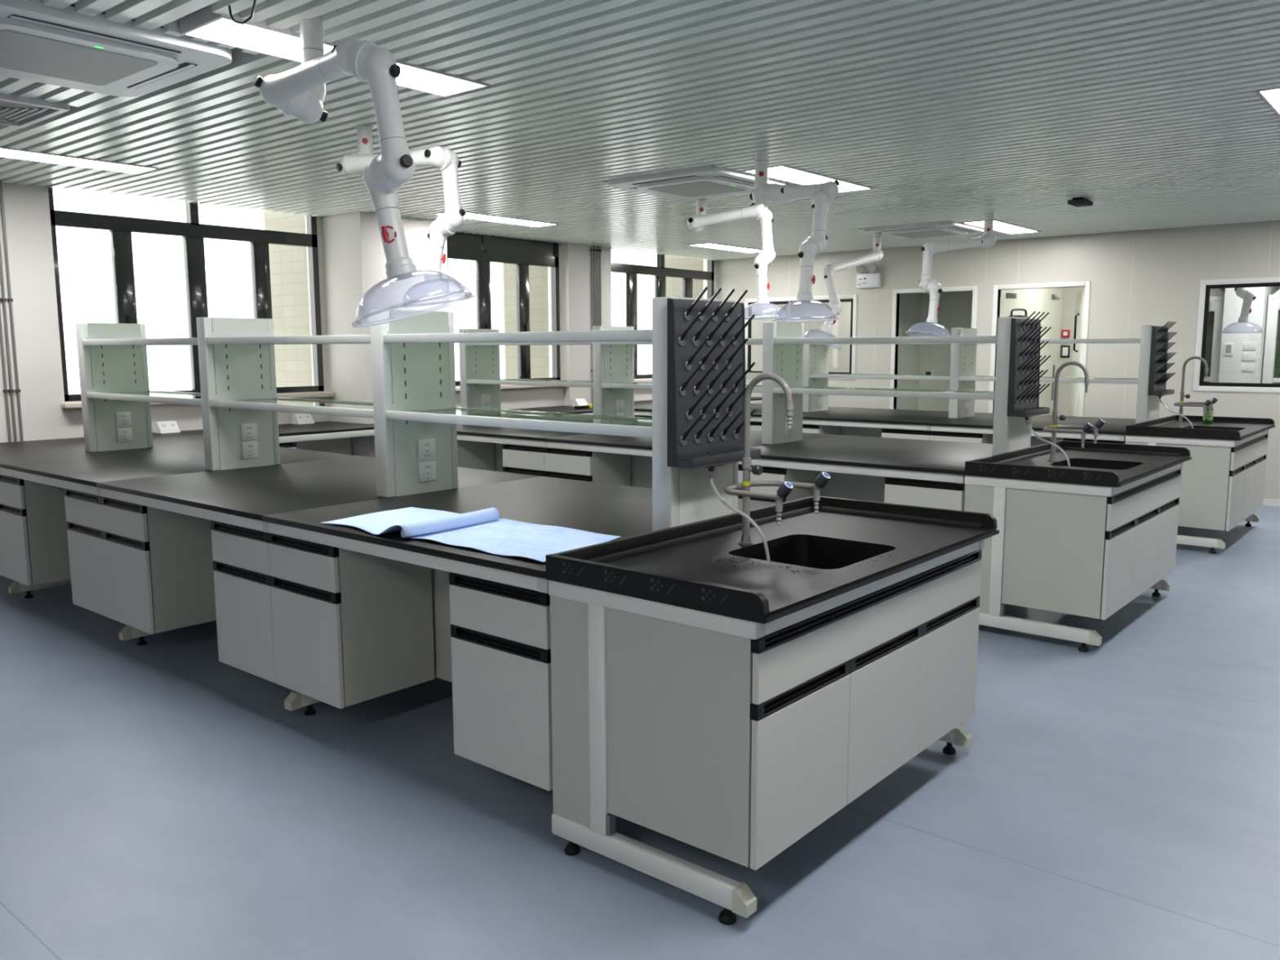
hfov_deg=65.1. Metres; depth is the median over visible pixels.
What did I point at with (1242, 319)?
hood
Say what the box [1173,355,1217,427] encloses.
faucet
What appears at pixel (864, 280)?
emergency light
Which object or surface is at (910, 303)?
wall
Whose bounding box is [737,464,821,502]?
base cabinet
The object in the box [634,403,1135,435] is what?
countertop
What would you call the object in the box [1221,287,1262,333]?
extraction arm
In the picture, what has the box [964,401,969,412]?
socket
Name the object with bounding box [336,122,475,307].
extraction arm
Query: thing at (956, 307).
wall
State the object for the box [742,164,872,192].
ceiling light
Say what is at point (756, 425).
base cabinet
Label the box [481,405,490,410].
socket
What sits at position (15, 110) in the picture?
ceiling vent
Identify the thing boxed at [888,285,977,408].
door
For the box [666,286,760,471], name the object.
drying rack
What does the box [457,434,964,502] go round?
frame
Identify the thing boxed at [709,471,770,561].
hose
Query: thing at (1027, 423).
hose
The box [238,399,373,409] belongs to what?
shelf
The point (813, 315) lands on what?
wall
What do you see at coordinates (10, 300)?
conduit pipe
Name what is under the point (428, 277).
hood
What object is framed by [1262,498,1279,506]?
baseboard
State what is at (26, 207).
wall
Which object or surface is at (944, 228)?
air conditioner
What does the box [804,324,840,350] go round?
hood
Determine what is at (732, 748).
base cabinet
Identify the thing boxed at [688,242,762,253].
ceiling light
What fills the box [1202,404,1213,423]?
spray bottle
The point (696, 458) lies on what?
drip tray
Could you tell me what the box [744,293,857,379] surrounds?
window
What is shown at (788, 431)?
socket
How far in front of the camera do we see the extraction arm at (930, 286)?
8.56 m
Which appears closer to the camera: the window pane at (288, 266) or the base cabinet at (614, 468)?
the base cabinet at (614, 468)
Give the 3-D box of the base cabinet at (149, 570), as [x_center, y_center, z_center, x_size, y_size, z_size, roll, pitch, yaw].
[-2.510,0.364,5.139,0.905,0.613,0.440,6,10,40]
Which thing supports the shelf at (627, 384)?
attached to the rack at (613, 385)
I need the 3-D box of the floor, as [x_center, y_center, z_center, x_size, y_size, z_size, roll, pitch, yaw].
[1.751,0.678,6.733,10.474,0.100,18.100,6,10,40]
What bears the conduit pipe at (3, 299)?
attached to the wall at (26, 207)
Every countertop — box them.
[0,396,762,453]
[0,439,775,578]
[456,424,1031,475]
[545,495,999,623]
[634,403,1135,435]
[964,440,1191,523]
[1125,414,1275,464]
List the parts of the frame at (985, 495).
panel, post, rail, rail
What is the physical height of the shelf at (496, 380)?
0.008 m
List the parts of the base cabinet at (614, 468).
handle, handle, drawer, drawer, handle, handle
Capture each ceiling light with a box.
[0,143,158,173]
[178,4,488,97]
[432,210,558,226]
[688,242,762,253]
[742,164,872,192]
[961,218,1039,234]
[1256,86,1279,117]
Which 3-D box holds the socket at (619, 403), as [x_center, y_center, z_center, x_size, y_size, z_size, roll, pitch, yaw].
[-0.157,-0.580,7.835,0.010,0.090,0.092,6,10,40]
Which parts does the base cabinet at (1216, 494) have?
door, handle, door, drawer, handle, door, handle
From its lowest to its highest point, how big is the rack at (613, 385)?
0.811 m
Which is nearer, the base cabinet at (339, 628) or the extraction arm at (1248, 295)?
the base cabinet at (339, 628)
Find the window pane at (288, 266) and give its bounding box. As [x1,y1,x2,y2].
[263,210,312,386]
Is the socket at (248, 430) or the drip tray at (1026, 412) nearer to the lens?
the socket at (248, 430)
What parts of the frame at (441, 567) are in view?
rail, rail, rail, panel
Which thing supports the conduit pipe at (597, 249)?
attached to the wall at (576, 287)
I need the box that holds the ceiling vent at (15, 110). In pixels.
[0,90,70,128]
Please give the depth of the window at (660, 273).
12.40 m
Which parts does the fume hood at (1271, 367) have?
panel, sash rail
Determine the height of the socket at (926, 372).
0.080 m
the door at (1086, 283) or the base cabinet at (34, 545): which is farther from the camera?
the door at (1086, 283)
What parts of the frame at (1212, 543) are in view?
panel, post, rail, rail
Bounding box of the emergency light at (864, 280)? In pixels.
[855,263,880,288]
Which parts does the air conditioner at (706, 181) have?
panel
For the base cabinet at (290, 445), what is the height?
0.613 m
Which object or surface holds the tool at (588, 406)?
on the countertop at (322, 427)
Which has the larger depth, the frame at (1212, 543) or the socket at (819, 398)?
the socket at (819, 398)
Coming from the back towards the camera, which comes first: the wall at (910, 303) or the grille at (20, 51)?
the wall at (910, 303)
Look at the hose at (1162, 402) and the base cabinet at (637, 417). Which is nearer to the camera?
the hose at (1162, 402)
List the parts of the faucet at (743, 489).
valve knob, spout, tap knob, tap knob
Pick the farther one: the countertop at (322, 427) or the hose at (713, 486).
the countertop at (322, 427)
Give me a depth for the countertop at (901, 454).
6.49 m
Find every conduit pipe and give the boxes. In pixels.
[0,179,23,440]
[0,242,17,441]
[0,297,11,441]
[590,244,593,404]
[593,245,595,325]
[595,245,599,325]
[599,245,601,325]
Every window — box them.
[48,187,334,408]
[446,231,560,391]
[611,253,714,382]
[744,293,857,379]
[1192,276,1279,392]
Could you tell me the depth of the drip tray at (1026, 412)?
5.72 m
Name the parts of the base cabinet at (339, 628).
handle, drawer, handle, door, handle, drawer, handle, door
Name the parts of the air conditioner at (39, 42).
panel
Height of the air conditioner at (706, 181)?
0.068 m
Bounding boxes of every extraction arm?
[254,14,472,327]
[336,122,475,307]
[687,198,789,318]
[749,150,839,321]
[804,234,883,350]
[905,213,996,336]
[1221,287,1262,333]
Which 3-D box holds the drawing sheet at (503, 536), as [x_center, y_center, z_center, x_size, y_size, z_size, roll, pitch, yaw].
[-0.400,0.195,3.406,0.677,0.010,0.470,6,10,40]
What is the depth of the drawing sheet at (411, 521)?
3.67 m
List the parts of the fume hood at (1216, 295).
panel, post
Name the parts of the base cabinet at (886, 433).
handle, drawer, drawer, handle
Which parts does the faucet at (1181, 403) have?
valve knob, spout, tap knob, tap knob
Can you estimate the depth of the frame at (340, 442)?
8.45 m
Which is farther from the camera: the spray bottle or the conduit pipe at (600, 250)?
the conduit pipe at (600, 250)
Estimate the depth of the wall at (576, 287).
11.26 m
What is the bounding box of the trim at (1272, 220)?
[788,220,1272,418]
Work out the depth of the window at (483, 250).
10.64 m
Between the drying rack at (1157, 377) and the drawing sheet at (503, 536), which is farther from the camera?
the drying rack at (1157, 377)
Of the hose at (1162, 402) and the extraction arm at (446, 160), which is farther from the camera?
the hose at (1162, 402)
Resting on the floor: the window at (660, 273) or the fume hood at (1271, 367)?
the fume hood at (1271, 367)
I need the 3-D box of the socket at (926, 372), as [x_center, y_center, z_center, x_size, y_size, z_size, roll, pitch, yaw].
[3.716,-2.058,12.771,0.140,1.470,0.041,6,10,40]
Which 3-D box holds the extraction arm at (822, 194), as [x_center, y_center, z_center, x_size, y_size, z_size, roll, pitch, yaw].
[0.879,-1.493,5.787,0.552,1.144,0.395,2,8,15]
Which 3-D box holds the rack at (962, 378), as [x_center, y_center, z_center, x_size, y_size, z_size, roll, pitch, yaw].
[2.372,-1.042,9.678,4.760,0.811,0.397,6,10,40]
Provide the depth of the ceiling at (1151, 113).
4.98 m
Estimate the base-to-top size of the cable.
0.087 m
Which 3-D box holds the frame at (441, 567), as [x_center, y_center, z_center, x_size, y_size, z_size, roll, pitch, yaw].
[-1.687,0.425,5.149,4.948,0.838,1.495,6,10,40]
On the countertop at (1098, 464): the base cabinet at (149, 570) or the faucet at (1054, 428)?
the faucet at (1054, 428)
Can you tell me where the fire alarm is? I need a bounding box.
[1061,329,1070,337]
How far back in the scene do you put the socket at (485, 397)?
8.82 m
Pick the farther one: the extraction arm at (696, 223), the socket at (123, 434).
the extraction arm at (696, 223)
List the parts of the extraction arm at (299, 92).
locking knob, locking knob, damper handle, locking knob, locking knob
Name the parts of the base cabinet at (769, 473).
handle, handle, drawer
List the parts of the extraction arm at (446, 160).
locking knob, locking knob, damper handle, locking knob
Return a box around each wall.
[0,181,790,442]
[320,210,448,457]
[502,263,549,378]
[561,242,611,405]
[664,220,1279,499]
[790,302,851,372]
[897,293,921,409]
[917,290,973,411]
[1000,287,1063,415]
[1057,286,1084,416]
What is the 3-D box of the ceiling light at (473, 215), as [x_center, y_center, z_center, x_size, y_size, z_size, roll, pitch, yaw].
[-1.263,-2.346,8.939,0.300,0.051,1.220,6,10,40]
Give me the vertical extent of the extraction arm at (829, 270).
1.321 m
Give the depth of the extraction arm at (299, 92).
3.11 m
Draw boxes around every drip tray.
[676,448,760,471]
[1013,407,1049,419]
[1152,389,1174,398]
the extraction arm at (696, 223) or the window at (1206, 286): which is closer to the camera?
the extraction arm at (696, 223)
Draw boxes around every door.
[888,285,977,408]
[987,280,1090,417]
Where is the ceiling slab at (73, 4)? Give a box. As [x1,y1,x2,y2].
[69,3,212,27]
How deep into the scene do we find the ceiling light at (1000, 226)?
9.66 m
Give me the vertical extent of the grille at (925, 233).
0.002 m
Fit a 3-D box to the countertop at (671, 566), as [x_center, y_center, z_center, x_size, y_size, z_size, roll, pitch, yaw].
[0.509,0.345,3.283,0.762,0.350,1.531,6,10,40]
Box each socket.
[115,412,131,426]
[116,427,132,442]
[240,422,257,440]
[241,440,258,458]
[417,438,435,460]
[418,460,435,482]
[481,394,489,404]
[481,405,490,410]
[615,400,623,411]
[615,412,624,418]
[785,421,793,435]
[817,396,822,406]
[924,324,935,376]
[924,369,935,376]
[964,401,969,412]
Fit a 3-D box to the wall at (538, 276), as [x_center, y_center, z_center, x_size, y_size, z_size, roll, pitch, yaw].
[-1.068,-1.060,11.935,0.795,8.000,0.700,6,10,40]
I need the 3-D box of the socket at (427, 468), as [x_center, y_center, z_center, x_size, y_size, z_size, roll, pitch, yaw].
[-0.958,-0.039,4.522,0.010,0.090,0.092,6,10,40]
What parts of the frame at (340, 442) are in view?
panel, rail, rail, rail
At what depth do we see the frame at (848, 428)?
8.75 m
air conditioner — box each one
[0,0,231,97]
[608,164,785,199]
[862,220,983,239]
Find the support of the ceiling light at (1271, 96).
attached to the ceiling at (1151, 113)
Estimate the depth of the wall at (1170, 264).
10.33 m
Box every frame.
[0,467,548,715]
[279,400,762,454]
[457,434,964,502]
[548,539,984,925]
[634,410,1125,446]
[964,462,1182,652]
[1125,429,1269,554]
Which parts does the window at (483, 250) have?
sill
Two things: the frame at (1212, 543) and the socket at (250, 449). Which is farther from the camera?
the frame at (1212, 543)
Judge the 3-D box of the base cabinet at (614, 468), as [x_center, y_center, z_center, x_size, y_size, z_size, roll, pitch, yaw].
[-0.553,0.045,7.506,0.905,0.613,0.440,6,10,40]
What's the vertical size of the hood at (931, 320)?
0.209 m
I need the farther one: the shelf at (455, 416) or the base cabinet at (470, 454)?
the base cabinet at (470, 454)
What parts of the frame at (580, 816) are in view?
panel, post, rail, rail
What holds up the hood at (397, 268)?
attached to the extraction arm at (299, 92)
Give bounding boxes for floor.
[0,505,1279,959]
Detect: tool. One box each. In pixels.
[573,404,592,408]
[1008,308,1027,317]
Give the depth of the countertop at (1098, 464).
5.63 m
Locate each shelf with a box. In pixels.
[106,391,200,399]
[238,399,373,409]
[408,408,652,426]
[495,379,592,382]
[625,382,762,386]
[796,387,995,393]
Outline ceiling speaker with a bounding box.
[1067,196,1093,207]
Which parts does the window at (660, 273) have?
sill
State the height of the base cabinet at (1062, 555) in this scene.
0.613 m
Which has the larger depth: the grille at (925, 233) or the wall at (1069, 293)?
the wall at (1069, 293)
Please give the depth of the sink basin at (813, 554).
3.43 m
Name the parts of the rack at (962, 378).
rail, rail, rail, rail, rail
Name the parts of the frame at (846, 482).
panel, rail, rail, panel, rail, panel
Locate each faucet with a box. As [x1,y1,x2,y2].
[724,373,830,545]
[1043,360,1105,462]
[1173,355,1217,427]
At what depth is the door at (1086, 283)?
10.78 m
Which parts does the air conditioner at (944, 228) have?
panel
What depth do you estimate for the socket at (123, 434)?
6.50 m
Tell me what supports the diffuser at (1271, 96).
attached to the ceiling light at (1271, 96)
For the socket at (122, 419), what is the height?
0.090 m
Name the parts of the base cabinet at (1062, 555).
door, handle, drawer, door, handle, door, handle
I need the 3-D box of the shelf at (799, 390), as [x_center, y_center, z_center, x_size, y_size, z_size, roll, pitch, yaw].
[1.581,-0.559,6.351,1.483,0.008,0.365,6,10,40]
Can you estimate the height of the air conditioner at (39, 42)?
0.068 m
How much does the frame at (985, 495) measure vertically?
0.838 m
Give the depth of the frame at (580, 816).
2.89 m
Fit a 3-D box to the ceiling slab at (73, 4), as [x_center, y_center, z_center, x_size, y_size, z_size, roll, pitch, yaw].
[1.749,-2.375,6.324,10.454,0.100,18.100,6,10,40]
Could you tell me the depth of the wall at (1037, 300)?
12.61 m
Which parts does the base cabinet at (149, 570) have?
handle, handle, door, drawer, handle, handle, door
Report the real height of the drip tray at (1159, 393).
0.062 m
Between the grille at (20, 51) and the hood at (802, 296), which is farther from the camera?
the hood at (802, 296)
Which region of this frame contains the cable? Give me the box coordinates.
[227,0,256,24]
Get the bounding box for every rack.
[75,296,737,531]
[458,316,1036,455]
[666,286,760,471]
[745,324,1163,423]
[1006,311,1051,419]
[1147,321,1177,398]
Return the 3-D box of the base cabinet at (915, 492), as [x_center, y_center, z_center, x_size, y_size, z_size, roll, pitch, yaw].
[1.677,0.283,5.653,0.447,0.613,0.440,6,10,40]
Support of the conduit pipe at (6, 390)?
attached to the wall at (26, 207)
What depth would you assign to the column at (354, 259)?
8.72 m
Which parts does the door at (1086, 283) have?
pull handle, pull handle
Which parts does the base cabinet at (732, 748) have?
door, handle, drawer, door, handle, door, handle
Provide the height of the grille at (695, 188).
0.002 m
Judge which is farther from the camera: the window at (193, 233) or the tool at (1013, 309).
the window at (193, 233)
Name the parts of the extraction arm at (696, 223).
locking knob, locking knob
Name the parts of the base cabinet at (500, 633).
handle, drawer, handle, door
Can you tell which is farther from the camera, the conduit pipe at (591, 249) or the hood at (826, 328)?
the conduit pipe at (591, 249)
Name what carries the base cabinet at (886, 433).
attached to the frame at (848, 428)
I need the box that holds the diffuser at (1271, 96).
[1261,88,1279,112]
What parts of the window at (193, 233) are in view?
sill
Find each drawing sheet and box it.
[320,506,499,537]
[406,518,621,562]
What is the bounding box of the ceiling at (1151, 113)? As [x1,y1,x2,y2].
[0,0,1279,260]
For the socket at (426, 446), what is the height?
0.090 m
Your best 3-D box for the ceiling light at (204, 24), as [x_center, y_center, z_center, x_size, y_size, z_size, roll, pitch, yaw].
[-1.164,-1.694,4.008,0.300,0.051,1.220,6,10,40]
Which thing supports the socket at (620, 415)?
attached to the rack at (613, 385)
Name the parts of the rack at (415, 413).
rail, rail, rail, rail, rail, rail, rail, rail, rail, rail, rail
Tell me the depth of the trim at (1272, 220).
10.26 m
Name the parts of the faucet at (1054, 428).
valve knob, spout, tap knob, tap knob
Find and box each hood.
[351,256,472,327]
[399,268,475,307]
[744,296,789,318]
[771,291,839,321]
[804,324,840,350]
[905,316,950,336]
[1204,288,1225,382]
[1221,316,1262,333]
[1262,288,1279,383]
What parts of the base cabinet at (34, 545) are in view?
door, handle, drawer, handle, door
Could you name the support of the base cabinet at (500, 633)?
attached to the frame at (441, 567)
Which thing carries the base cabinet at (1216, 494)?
attached to the frame at (1212, 543)
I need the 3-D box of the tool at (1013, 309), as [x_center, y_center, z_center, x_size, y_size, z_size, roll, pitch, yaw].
[2.182,-0.962,5.783,0.070,0.052,0.115,6,10,40]
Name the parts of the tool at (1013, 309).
plate, handle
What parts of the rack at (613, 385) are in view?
rail, rail, rail, rail, rail, rail, rail, rail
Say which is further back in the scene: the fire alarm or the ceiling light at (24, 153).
the fire alarm
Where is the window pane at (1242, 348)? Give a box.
[1217,286,1278,382]
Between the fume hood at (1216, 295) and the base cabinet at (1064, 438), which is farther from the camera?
the fume hood at (1216, 295)
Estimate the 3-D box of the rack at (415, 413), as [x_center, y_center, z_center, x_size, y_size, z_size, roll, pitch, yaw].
[-1.593,-0.410,4.986,4.760,0.811,0.397,6,10,40]
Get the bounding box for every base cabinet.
[0,474,71,586]
[63,488,216,634]
[210,520,435,708]
[279,441,296,448]
[448,572,552,791]
[457,440,494,471]
[502,444,631,486]
[606,549,982,870]
[634,414,652,420]
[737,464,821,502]
[750,421,841,435]
[881,428,992,444]
[884,476,964,511]
[1001,468,1182,620]
[1062,437,1125,444]
[1156,433,1268,531]
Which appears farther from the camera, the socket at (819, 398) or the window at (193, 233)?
the socket at (819, 398)
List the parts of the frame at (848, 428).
rail, rail, panel, rail, rail, panel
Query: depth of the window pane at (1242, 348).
11.24 m
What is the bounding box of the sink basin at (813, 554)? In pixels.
[738,541,886,568]
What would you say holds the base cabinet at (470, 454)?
attached to the frame at (846, 482)
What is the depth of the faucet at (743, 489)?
3.26 m
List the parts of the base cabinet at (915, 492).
handle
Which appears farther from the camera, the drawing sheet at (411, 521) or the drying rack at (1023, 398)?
the drying rack at (1023, 398)
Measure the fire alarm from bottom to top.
0.100 m
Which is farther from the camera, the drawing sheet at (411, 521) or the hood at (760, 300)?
the hood at (760, 300)
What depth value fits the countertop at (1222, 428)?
7.85 m
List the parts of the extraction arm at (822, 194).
locking knob, damper handle, locking knob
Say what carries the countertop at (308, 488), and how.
on the frame at (441, 567)
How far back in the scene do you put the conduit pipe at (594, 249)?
11.37 m
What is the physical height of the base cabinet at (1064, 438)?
0.613 m
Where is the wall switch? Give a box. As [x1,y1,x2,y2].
[1060,345,1070,357]
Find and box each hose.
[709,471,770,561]
[1026,419,1070,466]
[1159,398,1193,428]
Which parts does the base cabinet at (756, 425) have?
handle, drawer, handle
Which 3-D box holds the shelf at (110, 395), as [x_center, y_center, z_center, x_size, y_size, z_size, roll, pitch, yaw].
[-2.783,-0.498,5.985,1.476,0.008,0.365,6,10,40]
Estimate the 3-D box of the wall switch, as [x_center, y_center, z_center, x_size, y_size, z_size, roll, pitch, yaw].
[5.521,-1.668,13.024,0.110,0.160,0.018,6,10,40]
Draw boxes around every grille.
[0,30,157,85]
[647,181,746,196]
[890,230,959,238]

